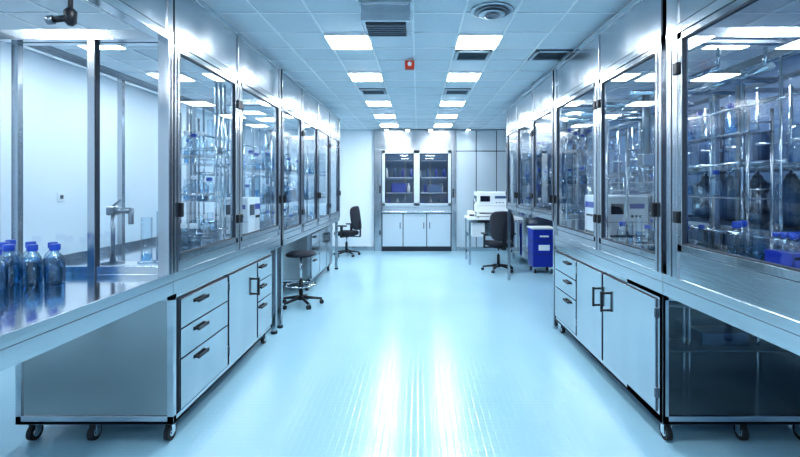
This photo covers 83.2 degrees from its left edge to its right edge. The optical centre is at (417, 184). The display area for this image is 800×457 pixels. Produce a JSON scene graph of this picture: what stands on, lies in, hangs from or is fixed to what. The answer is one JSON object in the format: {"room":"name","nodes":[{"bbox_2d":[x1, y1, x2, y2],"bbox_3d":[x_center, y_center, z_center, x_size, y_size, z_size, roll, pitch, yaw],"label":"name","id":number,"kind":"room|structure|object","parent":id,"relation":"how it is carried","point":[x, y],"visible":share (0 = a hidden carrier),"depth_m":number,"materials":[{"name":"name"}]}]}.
{"room":"science laboratory","nodes":[
{"label":"science laboratory","id":0,"kind":"room"},
{"bbox_2d":[0,42,257,265],"bbox_3d":[-3.950,0.125,5.900,0.100,2.950,16.200,0,0,0],"label":"wall","id":1,"kind":"structure","parent":0,"point":[54,91],"depth_m":5.08,"materials":[{"name":"paint"}]},
{"bbox_2d":[57,192,64,201],"bbox_3d":[-3.892,0.130,4.910,0.016,0.100,0.100,0,0,0],"label":"wall outlet","id":2,"kind":"object","parent":1,"relation":"attached to","point":[60,195],"visible":1,"depth_m":4.89,"materials":[{"name":"white plastic"}]},
{"bbox_2d":[0,251,799,456],"bbox_3d":[0.000,1.650,5.900,7.800,0.100,16.200,0,0,0],"label":"floor","id":3,"kind":"structure","parent":0,"point":[404,353],"depth_m":3.49,"materials":[{"name":"blue plastic"}]},
{"bbox_2d":[0,274,172,371],"bbox_3d":[-2.372,1.069,1.800,1.756,1.061,1.900,0,0,0],"label":"workbench","id":4,"kind":"object","parent":3,"relation":"on","point":[36,318],"visible":0.93,"depth_m":2.11,"materials":[{"name":"metal"}]},
{"bbox_2d":[0,242,14,279],"bbox_3d":[-2.320,0.430,2.520,0.096,0.220,0.094,0,0,0],"label":"bottle","id":5,"kind":"object","parent":4,"relation":"on","point":[1,243],"visible":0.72,"depth_m":2.51,"materials":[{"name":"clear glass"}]},
{"bbox_2d":[0,239,20,278],"bbox_3d":[-2.380,0.430,2.630,0.090,0.220,0.089,0,0,0],"label":"bottle","id":6,"kind":"object","parent":4,"relation":"on","point":[12,241],"visible":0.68,"depth_m":2.62,"materials":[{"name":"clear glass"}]},
{"bbox_2d":[2,244,20,283],"bbox_3d":[-2.200,0.430,2.420,0.096,0.220,0.094,0,0,0],"label":"bottle","id":7,"kind":"object","parent":4,"relation":"on","point":[7,247],"visible":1,"depth_m":2.41,"materials":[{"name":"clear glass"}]},
{"bbox_2d":[20,241,40,279],"bbox_3d":[-2.220,0.432,2.580,0.090,0.215,0.089,0,0,0],"label":"bottle","id":8,"kind":"object","parent":4,"relation":"on","point":[28,242],"visible":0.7,"depth_m":2.56,"materials":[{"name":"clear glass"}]},
{"bbox_2d":[21,244,42,285],"bbox_3d":[-2.100,0.432,2.450,0.092,0.215,0.091,0,0,0],"label":"bottle","id":9,"kind":"object","parent":4,"relation":"on","point":[32,247],"visible":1,"depth_m":2.44,"materials":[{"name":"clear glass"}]},
{"bbox_2d":[43,242,61,277],"bbox_3d":[-2.110,0.435,2.600,0.084,0.210,0.083,0,0,0],"label":"bottle","id":10,"kind":"object","parent":4,"relation":"on","point":[49,243],"visible":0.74,"depth_m":2.58,"materials":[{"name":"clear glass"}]},
{"bbox_2d":[44,243,65,284],"bbox_3d":[-2.000,0.432,2.480,0.092,0.215,0.091,0,0,0],"label":"bottle","id":11,"kind":"object","parent":4,"relation":"on","point":[52,247],"visible":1,"depth_m":2.46,"materials":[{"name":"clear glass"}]},
{"bbox_2d":[0,0,173,274],"bbox_3d":[-2.034,-0.370,1.820,1.092,1.820,1.840,0,0,0],"label":"glass enclosure","id":12,"kind":"object","parent":4,"relation":"on","point":[153,19],"visible":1,"depth_m":2.69,"materials":[{"name":"metal"}]},
{"bbox_2d":[44,0,77,25],"bbox_3d":[-1.585,-0.790,2.020,0.130,0.159,0.100,0,0,0],"label":"camera","id":13,"kind":"object","parent":12,"relation":"attached to","point":[69,16],"visible":1,"depth_m":2.00,"materials":[{"name":"black plastic"}]},
{"bbox_2d":[15,251,271,439],"bbox_3d":[-1.954,1.135,3.690,1.032,0.930,1.860,0,0,0],"label":"storage cabinet","id":14,"kind":"object","parent":3,"relation":"on","point":[149,365],"visible":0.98,"depth_m":2.77,"materials":[{"name":"metal"}]},
{"bbox_2d":[49,235,280,333],"bbox_3d":[-2.022,1.069,3.828,1.056,1.061,2.145,0,0,0],"label":"workbench","id":15,"kind":"object","parent":3,"relation":"on","point":[188,277],"visible":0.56,"depth_m":3.55,"materials":[{"name":"metal"}]},
{"bbox_2d":[100,199,157,265],"bbox_3d":[-1.880,0.317,2.980,0.440,0.446,0.240,0,0,0],"label":"faucet","id":16,"kind":"object","parent":15,"relation":"on","point":[113,210],"visible":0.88,"depth_m":2.97,"materials":[{"name":"metal"}]},
{"bbox_2d":[11,0,281,272],"bbox_3d":[-1.982,-0.370,3.830,1.035,1.820,2.140,0,0,0],"label":"glass enclosure","id":17,"kind":"object","parent":15,"relation":"on","point":[204,38],"visible":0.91,"depth_m":3.32,"materials":[{"name":"metal"}]},
{"bbox_2d":[138,217,155,264],"bbox_3d":[-1.810,0.369,3.000,0.109,0.304,0.106,0,0,0],"label":"cylinder","id":18,"kind":"object","parent":15,"relation":"on","point":[141,263],"visible":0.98,"depth_m":3.00,"materials":[{"name":"clear glass"}]},
{"bbox_2d":[153,223,198,260],"bbox_3d":[-1.730,0.386,3.380,0.280,0.309,0.500,0,0,0],"label":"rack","id":19,"kind":"object","parent":15,"relation":"on","point":[183,225],"visible":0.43,"depth_m":3.32,"materials":[{"name":"metal"}]},
{"bbox_2d":[181,113,229,239],"bbox_3d":[-2.143,-0.085,4.635,0.434,1.250,0.390,0,0,0],"label":"rack","id":20,"kind":"object","parent":15,"relation":"on","point":[187,140],"visible":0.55,"depth_m":4.53,"materials":[{"name":"metal"}]},
{"bbox_2d":[181,97,230,246],"bbox_3d":[-1.910,-0.110,4.025,0.400,1.300,0.270,0,0,0],"label":"rack","id":21,"kind":"object","parent":15,"relation":"on","point":[190,156],"visible":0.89,"depth_m":4.09,"materials":[{"name":"metal"}]},
{"bbox_2d":[212,80,227,241],"bbox_3d":[-1.646,-0.160,3.780,0.072,1.400,0.260,0,0,0],"label":"pipe manifold","id":22,"kind":"object","parent":15,"relation":"on","point":[220,150],"visible":0.88,"depth_m":3.77,"materials":[{"name":"silver metal"}]},
{"bbox_2d":[222,197,259,239],"bbox_3d":[-1.723,0.330,4.393,0.274,0.420,0.334,0,0,0],"label":"instrument","id":23,"kind":"object","parent":15,"relation":"on","point":[250,206],"visible":0.34,"depth_m":4.25,"materials":[{"name":"white plastic"}]},
{"bbox_2d":[260,217,339,327],"bbox_3d":[-1.997,1.109,6.800,1.006,0.981,3.600,0,0,0],"label":"workbench","id":24,"kind":"object","parent":3,"relation":"on","point":[305,233],"visible":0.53,"depth_m":5.07,"materials":[{"name":"metal"}]},
{"bbox_2d":[200,109,288,228],"bbox_3d":[-2.416,-0.120,6.750,0.072,1.480,3.400,0,0,0],"label":"pipe manifold","id":25,"kind":"object","parent":24,"relation":"on","point":[209,136],"visible":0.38,"depth_m":6.29,"materials":[{"name":"silver metal"}]},
{"bbox_2d":[226,130,297,228],"bbox_3d":[-1.950,-0.005,5.900,0.520,1.250,1.420,0,0,0],"label":"rack","id":26,"kind":"object","parent":24,"relation":"on","point":[268,170],"visible":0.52,"depth_m":5.44,"materials":[{"name":"metal"}]},
{"bbox_2d":[192,69,340,240],"bbox_3d":[-1.982,-0.333,6.775,1.035,1.895,3.650,0,0,0],"label":"glass enclosure","id":27,"kind":"object","parent":24,"relation":"on","point":[297,101],"visible":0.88,"depth_m":6.17,"materials":[{"name":"metal"}]},
{"bbox_2d":[284,144,325,224],"bbox_3d":[-1.950,-0.005,7.650,0.520,1.250,1.520,0,0,0],"label":"rack","id":28,"kind":"object","parent":24,"relation":"on","point":[306,174],"visible":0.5,"depth_m":6.92,"materials":[{"name":"metal"}]},
{"bbox_2d":[283,250,323,309],"bbox_3d":[-1.559,1.242,6.020,0.580,0.715,0.554,0,0,0],"label":"stool","id":29,"kind":"object","parent":3,"relation":"on","point":[300,254],"visible":0.99,"depth_m":5.96,"materials":[{"name":"black plastic"}]},
{"bbox_2d":[283,224,332,290],"bbox_3d":[-1.989,1.150,7.625,0.862,0.900,1.750,0,0,0],"label":"storage cabinet","id":30,"kind":"object","parent":3,"relation":"on","point":[320,241],"visible":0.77,"depth_m":6.78,"materials":[{"name":"metal"}]},
{"bbox_2d":[333,206,361,256],"bbox_3d":[-1.607,1.036,10.197,0.663,1.127,0.618,0,0,15],"label":"office chair","id":31,"kind":"object","parent":3,"relation":"on","point":[355,217],"visible":0.88,"depth_m":10.03,"materials":[{"name":"black fabric"}]},
{"bbox_2d":[464,215,522,264],"bbox_3d":[1.550,1.130,9.375,1.100,0.940,0.750,0,0,0],"label":"desk","id":32,"kind":"object","parent":3,"relation":"on","point":[474,226],"visible":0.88,"depth_m":9.10,"materials":[{"name":"white plastic"}]},
{"bbox_2d":[467,211,474,216],"bbox_3d":[1.100,0.600,9.345,0.120,0.120,0.310,0,0,0],"label":"printer","id":33,"kind":"object","parent":32,"relation":"on","point":[469,213],"visible":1,"depth_m":9.20,"materials":[{"name":"white plastic"}]},
{"bbox_2d":[474,192,506,216],"bbox_3d":[1.523,0.400,9.393,0.674,0.520,0.514,0,0,0],"label":"instrument","id":34,"kind":"object","parent":32,"relation":"on","point":[485,203],"visible":0.7,"depth_m":9.15,"materials":[{"name":"white plastic"}]},
{"bbox_2d":[481,211,515,272],"bbox_3d":[1.503,1.036,8.387,0.618,1.127,0.663,0,0,-8],"label":"office chair","id":35,"kind":"object","parent":3,"relation":"on","point":[498,219],"visible":0.9,"depth_m":8.13,"materials":[{"name":"black fabric"}]},
{"bbox_2d":[511,120,564,260],"bbox_3d":[2.545,0.160,9.870,0.710,2.880,1.940,0,0,0],"label":"storage cabinet","id":36,"kind":"object","parent":3,"relation":"on","point":[543,192],"visible":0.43,"depth_m":9.29,"materials":[{"name":"metal"}]},
{"bbox_2d":[527,226,552,272],"bbox_3d":[2.270,1.185,8.295,0.420,0.830,0.430,0,0,0],"label":"trolley","id":37,"kind":"object","parent":3,"relation":"on","point":[540,238],"visible":0.93,"depth_m":8.10,"materials":[{"name":"blue plastic"}]},
{"bbox_2d":[506,69,642,328],"bbox_3d":[1.982,0.160,6.290,1.035,2.880,2.620,0,0,0],"label":"glass enclosure","id":38,"kind":"object","parent":3,"relation":"on","point":[537,102],"visible":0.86,"depth_m":6.07,"materials":[{"name":"metal"}]},
{"bbox_2d":[521,119,619,219],"bbox_3d":[2.000,-0.175,6.275,0.620,1.150,2.270,0,0,0],"label":"rack","id":39,"kind":"object","parent":38,"relation":"attached to","point":[567,154],"visible":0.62,"depth_m":5.60,"materials":[{"name":"metal"}]},
{"bbox_2d":[572,113,707,241],"bbox_3d":[3.200,0.350,6.950,0.650,2.500,2.950,0,0,0],"label":"process skid","id":40,"kind":"object","parent":3,"relation":"on","point":[704,234],"visible":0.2,"depth_m":6.75,"materials":[{"name":"metal"}]},
{"bbox_2d":[555,246,799,439],"bbox_3d":[1.954,1.135,3.845,1.032,0.930,2.170,0,0,0],"label":"storage cabinet","id":41,"kind":"object","parent":3,"relation":"on","point":[686,365],"visible":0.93,"depth_m":3.10,"materials":[{"name":"metal"}]},
{"bbox_2d":[555,235,731,293],"bbox_3d":[2.022,0.605,3.842,1.056,0.131,2.175,0,0,0],"label":"workbench","id":42,"kind":"object","parent":41,"relation":"on","point":[647,277],"visible":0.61,"depth_m":3.43,"materials":[{"name":"metal"}]},
{"bbox_2d":[585,195,647,243],"bbox_3d":[1.903,0.320,4.368,0.394,0.440,0.564,0,0,0],"label":"instrument","id":43,"kind":"object","parent":42,"relation":"on","point":[637,205],"visible":0.69,"depth_m":4.10,"materials":[{"name":"white plastic"}]},
{"bbox_2d":[606,128,654,251],"bbox_3d":[1.890,0.040,3.810,0.440,1.000,0.400,0,0,0],"label":"rack","id":44,"kind":"object","parent":42,"relation":"on","point":[651,247],"visible":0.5,"depth_m":3.83,"materials":[{"name":"metal"}]},
{"bbox_2d":[553,0,799,272],"bbox_3d":[1.982,-0.370,3.845,1.035,1.819,2.170,0,0,0],"label":"glass enclosure","id":45,"kind":"object","parent":42,"relation":"on","point":[636,35],"visible":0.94,"depth_m":3.51,"materials":[{"name":"metal"}]},
{"bbox_2d":[567,47,776,166],"bbox_3d":[1.990,-0.505,3.831,0.780,0.730,2.062,0,0,0],"label":"gantry","id":46,"kind":"object","parent":45,"relation":"attached to","point":[646,159],"visible":0.82,"depth_m":3.40,"materials":[{"name":"silver metal"}]},
{"bbox_2d":[628,100,774,253],"bbox_3d":[2.280,-0.058,3.850,0.180,1.196,1.720,0,0,0],"label":"rack","id":47,"kind":"object","parent":42,"relation":"on","point":[748,132],"visible":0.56,"depth_m":3.00,"materials":[{"name":"metal"}]},
{"bbox_2d":[640,56,788,253],"bbox_3d":[2.406,-0.160,3.900,0.072,1.400,1.900,0,0,0],"label":"pipe manifold","id":48,"kind":"object","parent":42,"relation":"on","point":[742,162],"visible":0.48,"depth_m":3.35,"materials":[{"name":"silver metal"}]},
{"bbox_2d":[663,273,799,355],"bbox_3d":[2.372,1.069,1.800,1.756,1.061,1.900,0,0,0],"label":"workbench","id":49,"kind":"object","parent":41,"relation":"on","point":[781,331],"visible":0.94,"depth_m":2.10,"materials":[{"name":"metal"}]},
{"bbox_2d":[666,0,799,321],"bbox_3d":[2.083,-0.370,1.800,1.235,1.819,1.800,0,0,0],"label":"glass enclosure","id":50,"kind":"object","parent":49,"relation":"on","point":[772,287],"visible":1,"depth_m":2.54,"materials":[{"name":"clear glass"},{"name":"brushed steel"}]},
{"bbox_2d":[727,221,745,249],"bbox_3d":[1.700,0.302,2.400,0.084,0.215,0.083,0,0,0],"label":"bottle","id":51,"kind":"object","parent":50,"relation":"in","point":[734,224],"visible":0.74,"depth_m":2.38,"materials":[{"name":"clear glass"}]},
{"bbox_2d":[734,220,751,257],"bbox_3d":[1.790,0.302,2.480,0.084,0.215,0.083,0,0,0],"label":"bottle","id":52,"kind":"object","parent":50,"relation":"in","point":[744,222],"visible":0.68,"depth_m":2.46,"materials":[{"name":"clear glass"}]},
{"bbox_2d":[745,213,767,259],"bbox_3d":[1.900,0.285,2.520,0.110,0.250,0.108,0,0,0],"label":"flask","id":53,"kind":"object","parent":50,"relation":"in","point":[759,258],"visible":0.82,"depth_m":2.52,"materials":[{"name":"clear glass"}]},
{"bbox_2d":[765,232,799,268],"bbox_3d":[1.860,0.318,2.100,0.360,0.185,0.160,0,0,0],"label":"test tube rack","id":54,"kind":"object","parent":50,"relation":"in","point":[785,257],"visible":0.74,"depth_m":2.09,"materials":[{"name":"blue plastic"}]},
{"bbox_2d":[688,70,799,248],"bbox_3d":[3.200,0.350,4.050,0.650,2.500,2.350,0,0,0],"label":"process skid","id":55,"kind":"object","parent":3,"relation":"on","point":[760,143],"visible":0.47,"depth_m":4.12,"materials":[{"name":"metal"}]},
{"bbox_2d":[0,0,799,129],"bbox_3d":[0.000,-1.400,5.900,7.800,0.100,16.200,0,0,0],"label":"ceiling","id":56,"kind":"structure","parent":0,"point":[241,22],"depth_m":4.55,"materials":[{"name":"tile"}]},
{"bbox_2d":[80,46,127,48],"bbox_3d":[-3.040,-1.336,4.200,0.400,0.027,0.400,0,0,0],"label":"ceiling light panel","id":57,"kind":"object","parent":56,"relation":"in","point":[101,47],"depth_m":4.33,"materials":[{"name":"white plastic"}]},
{"bbox_2d":[145,72,195,80],"bbox_3d":[-3.040,-1.336,5.550,0.400,0.027,0.400,0,0,0],"label":"ceiling light panel","id":58,"kind":"object","parent":56,"relation":"in","point":[155,74],"depth_m":5.48,"materials":[{"name":"white plastic"}]},
{"bbox_2d":[255,117,273,120],"bbox_3d":[-3.040,-1.336,9.150,0.400,0.027,0.400,0,0,0],"label":"ceiling light panel","id":59,"kind":"object","parent":56,"relation":"in","point":[259,118],"depth_m":8.96,"materials":[{"name":"white plastic"}]},
{"bbox_2d":[323,33,372,48],"bbox_3d":[-0.640,-1.336,4.200,0.400,0.027,0.400,0,0,0],"label":"ceiling light panel","id":60,"kind":"object","parent":56,"relation":"in","point":[335,40],"depth_m":4.12,"materials":[{"name":"white plastic"}]},
{"bbox_2d":[347,72,383,80],"bbox_3d":[-0.640,-1.336,5.550,0.400,0.027,0.400,0,0,0],"label":"ceiling light panel","id":61,"kind":"object","parent":56,"relation":"in","point":[355,76],"depth_m":5.48,"materials":[{"name":"white plastic"}]},
{"bbox_2d":[359,88,386,94],"bbox_3d":[-0.640,-1.337,6.450,0.360,0.024,0.340,0,0,0],"label":"ceiling vent","id":62,"kind":"object","parent":56,"relation":"in","point":[364,91],"visible":1,"depth_m":6.43,"materials":[{"name":"grey metal"}]},
{"bbox_2d":[365,100,391,105],"bbox_3d":[-0.640,-1.336,7.350,0.400,0.027,0.400,0,0,0],"label":"ceiling light panel","id":63,"kind":"object","parent":56,"relation":"in","point":[369,102],"depth_m":7.25,"materials":[{"name":"white plastic"}]},
{"bbox_2d":[374,114,395,117],"bbox_3d":[-0.640,-1.336,8.700,0.400,0.027,0.400,0,0,0],"label":"ceiling light panel","id":64,"kind":"object","parent":56,"relation":"in","point":[376,115],"depth_m":8.64,"materials":[{"name":"white plastic"}]},
{"bbox_2d":[358,0,412,36],"bbox_3d":[-0.240,-1.267,3.460,0.400,0.166,0.360,0,0,0],"label":"air conditioning unit","id":65,"kind":"object","parent":56,"relation":"attached to","point":[379,18],"visible":1,"depth_m":3.30,"materials":[{"name":"metal"}]},
{"bbox_2d":[380,124,398,126],"bbox_3d":[-0.640,-1.336,10.050,0.400,0.027,0.400,0,0,0],"label":"ceiling light panel","id":66,"kind":"object","parent":56,"relation":"in","point":[382,125],"depth_m":10.00,"materials":[{"name":"white plastic"}]},
{"bbox_2d":[0,0,799,129],"bbox_3d":[0.000,-1.345,4.400,7.800,0.010,13.200,0,0,0],"label":"grid","id":67,"kind":"object","parent":56,"relation":"attached to","point":[464,12],"depth_m":4.87,"materials":[{"name":"white metal"}]},
{"bbox_2d":[405,59,413,69],"bbox_3d":[-0.090,-1.300,4.850,0.100,0.099,0.100,0,0,0],"label":"fire alarm","id":68,"kind":"object","parent":56,"relation":"attached to","point":[409,63],"visible":1,"depth_m":4.82,"materials":[{"name":"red plastic"}]},
{"bbox_2d":[434,124,452,126],"bbox_3d":[0.560,-1.336,10.050,0.400,0.027,0.400,0,0,0],"label":"ceiling light panel","id":69,"kind":"object","parent":56,"relation":"in","point":[435,125],"depth_m":10.00,"materials":[{"name":"white plastic"}]},
{"bbox_2d":[436,114,457,117],"bbox_3d":[0.560,-1.336,8.700,0.400,0.027,0.400,0,0,0],"label":"ceiling light panel","id":70,"kind":"object","parent":56,"relation":"in","point":[438,115],"depth_m":8.64,"materials":[{"name":"white plastic"}]},
{"bbox_2d":[439,100,465,105],"bbox_3d":[0.560,-1.336,7.350,0.400,0.027,0.400,0,0,0],"label":"ceiling light panel","id":71,"kind":"object","parent":56,"relation":"in","point":[443,102],"depth_m":7.25,"materials":[{"name":"white plastic"}]},
{"bbox_2d":[444,88,470,94],"bbox_3d":[0.560,-1.337,6.450,0.360,0.024,0.340,0,0,0],"label":"ceiling vent","id":72,"kind":"object","parent":56,"relation":"in","point":[448,91],"visible":1,"depth_m":6.43,"materials":[{"name":"grey metal"}]},
{"bbox_2d":[446,72,481,80],"bbox_3d":[0.560,-1.336,5.550,0.400,0.027,0.400,0,0,0],"label":"ceiling light panel","id":73,"kind":"object","parent":56,"relation":"in","point":[452,76],"depth_m":5.48,"materials":[{"name":"white plastic"}]},
{"bbox_2d":[453,49,491,60],"bbox_3d":[0.560,-1.337,4.650,0.360,0.024,0.340,0,0,0],"label":"ceiling vent","id":74,"kind":"object","parent":56,"relation":"in","point":[460,54],"visible":1,"depth_m":4.61,"materials":[{"name":"grey metal"}]},
{"bbox_2d":[455,33,502,48],"bbox_3d":[0.560,-1.336,4.200,0.400,0.027,0.400,0,0,0],"label":"ceiling light panel","id":75,"kind":"object","parent":56,"relation":"in","point":[464,40],"depth_m":4.12,"materials":[{"name":"white plastic"}]},
{"bbox_2d":[470,2,513,19],"bbox_3d":[0.570,-1.322,3.470,0.334,0.052,0.334,0,0,0],"label":"ceiling vent","id":76,"kind":"object","parent":56,"relation":"in","point":[488,11],"visible":1,"depth_m":3.42,"materials":[{"name":"metal"}]},
{"bbox_2d":[528,49,572,60],"bbox_3d":[1.360,-1.337,4.650,0.360,0.024,0.340,0,0,0],"label":"ceiling vent","id":77,"kind":"object","parent":56,"relation":"in","point":[539,54],"visible":1,"depth_m":4.61,"materials":[{"name":"grey metal"}]},
{"bbox_2d":[634,72,654,80],"bbox_3d":[2.960,-1.336,5.550,0.400,0.027,0.400,0,0,0],"label":"ceiling light panel","id":78,"kind":"object","parent":56,"relation":"in","point":[650,76],"depth_m":5.57,"materials":[{"name":"white plastic"}]},
{"bbox_2d":[700,46,747,48],"bbox_3d":[2.960,-1.336,4.200,0.400,0.027,0.400,0,0,0],"label":"ceiling light panel","id":79,"kind":"object","parent":56,"relation":"in","point":[704,47],"depth_m":4.33,"materials":[{"name":"white plastic"}]},
{"bbox_2d":[258,130,577,245],"bbox_3d":[0.000,0.125,11.060,7.800,2.950,0.120,0,0,0],"label":"wall","id":80,"kind":"structure","parent":0,"point":[356,146],"depth_m":11.00,"materials":[{"name":"paint"}]},
{"bbox_2d":[332,246,373,250],"bbox_3d":[-2.480,1.550,10.990,2.840,0.100,0.020,0,0,0],"label":"baseboard","id":81,"kind":"structure","parent":80,"relation":"attached to","point":[355,248],"depth_m":10.98,"materials":[{"name":"plastic"}]},
{"bbox_2d":[374,130,455,250],"bbox_3d":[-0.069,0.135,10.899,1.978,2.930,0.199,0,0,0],"label":"tall cabinet","id":82,"kind":"object","parent":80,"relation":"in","point":[416,225],"depth_m":10.85,"materials":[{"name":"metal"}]},
{"bbox_2d":[386,155,446,201],"bbox_3d":[-0.050,0.350,13.500,2.300,2.500,0.600,0,0,0],"label":"shelving","id":83,"kind":"object","parent":82,"relation":"in","point":[395,187],"visible":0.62,"depth_m":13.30,"materials":[{"name":"metal"}]},
{"bbox_2d":[456,130,506,250],"bbox_3d":[1.560,0.135,10.925,1.260,2.930,0.149,0,0,0],"label":"wall panel","id":84,"kind":"object","parent":80,"relation":"attached to","point":[480,154],"visible":0.66,"depth_m":10.89,"materials":[{"name":"grey paint"}]},
{"bbox_2d":[578,53,799,252],"bbox_3d":[3.950,0.125,5.900,0.100,2.950,16.200,0,0,0],"label":"wall","id":85,"kind":"structure","parent":0,"point":[791,63],"depth_m":5.54,"materials":[{"name":"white paint"}]}
]}

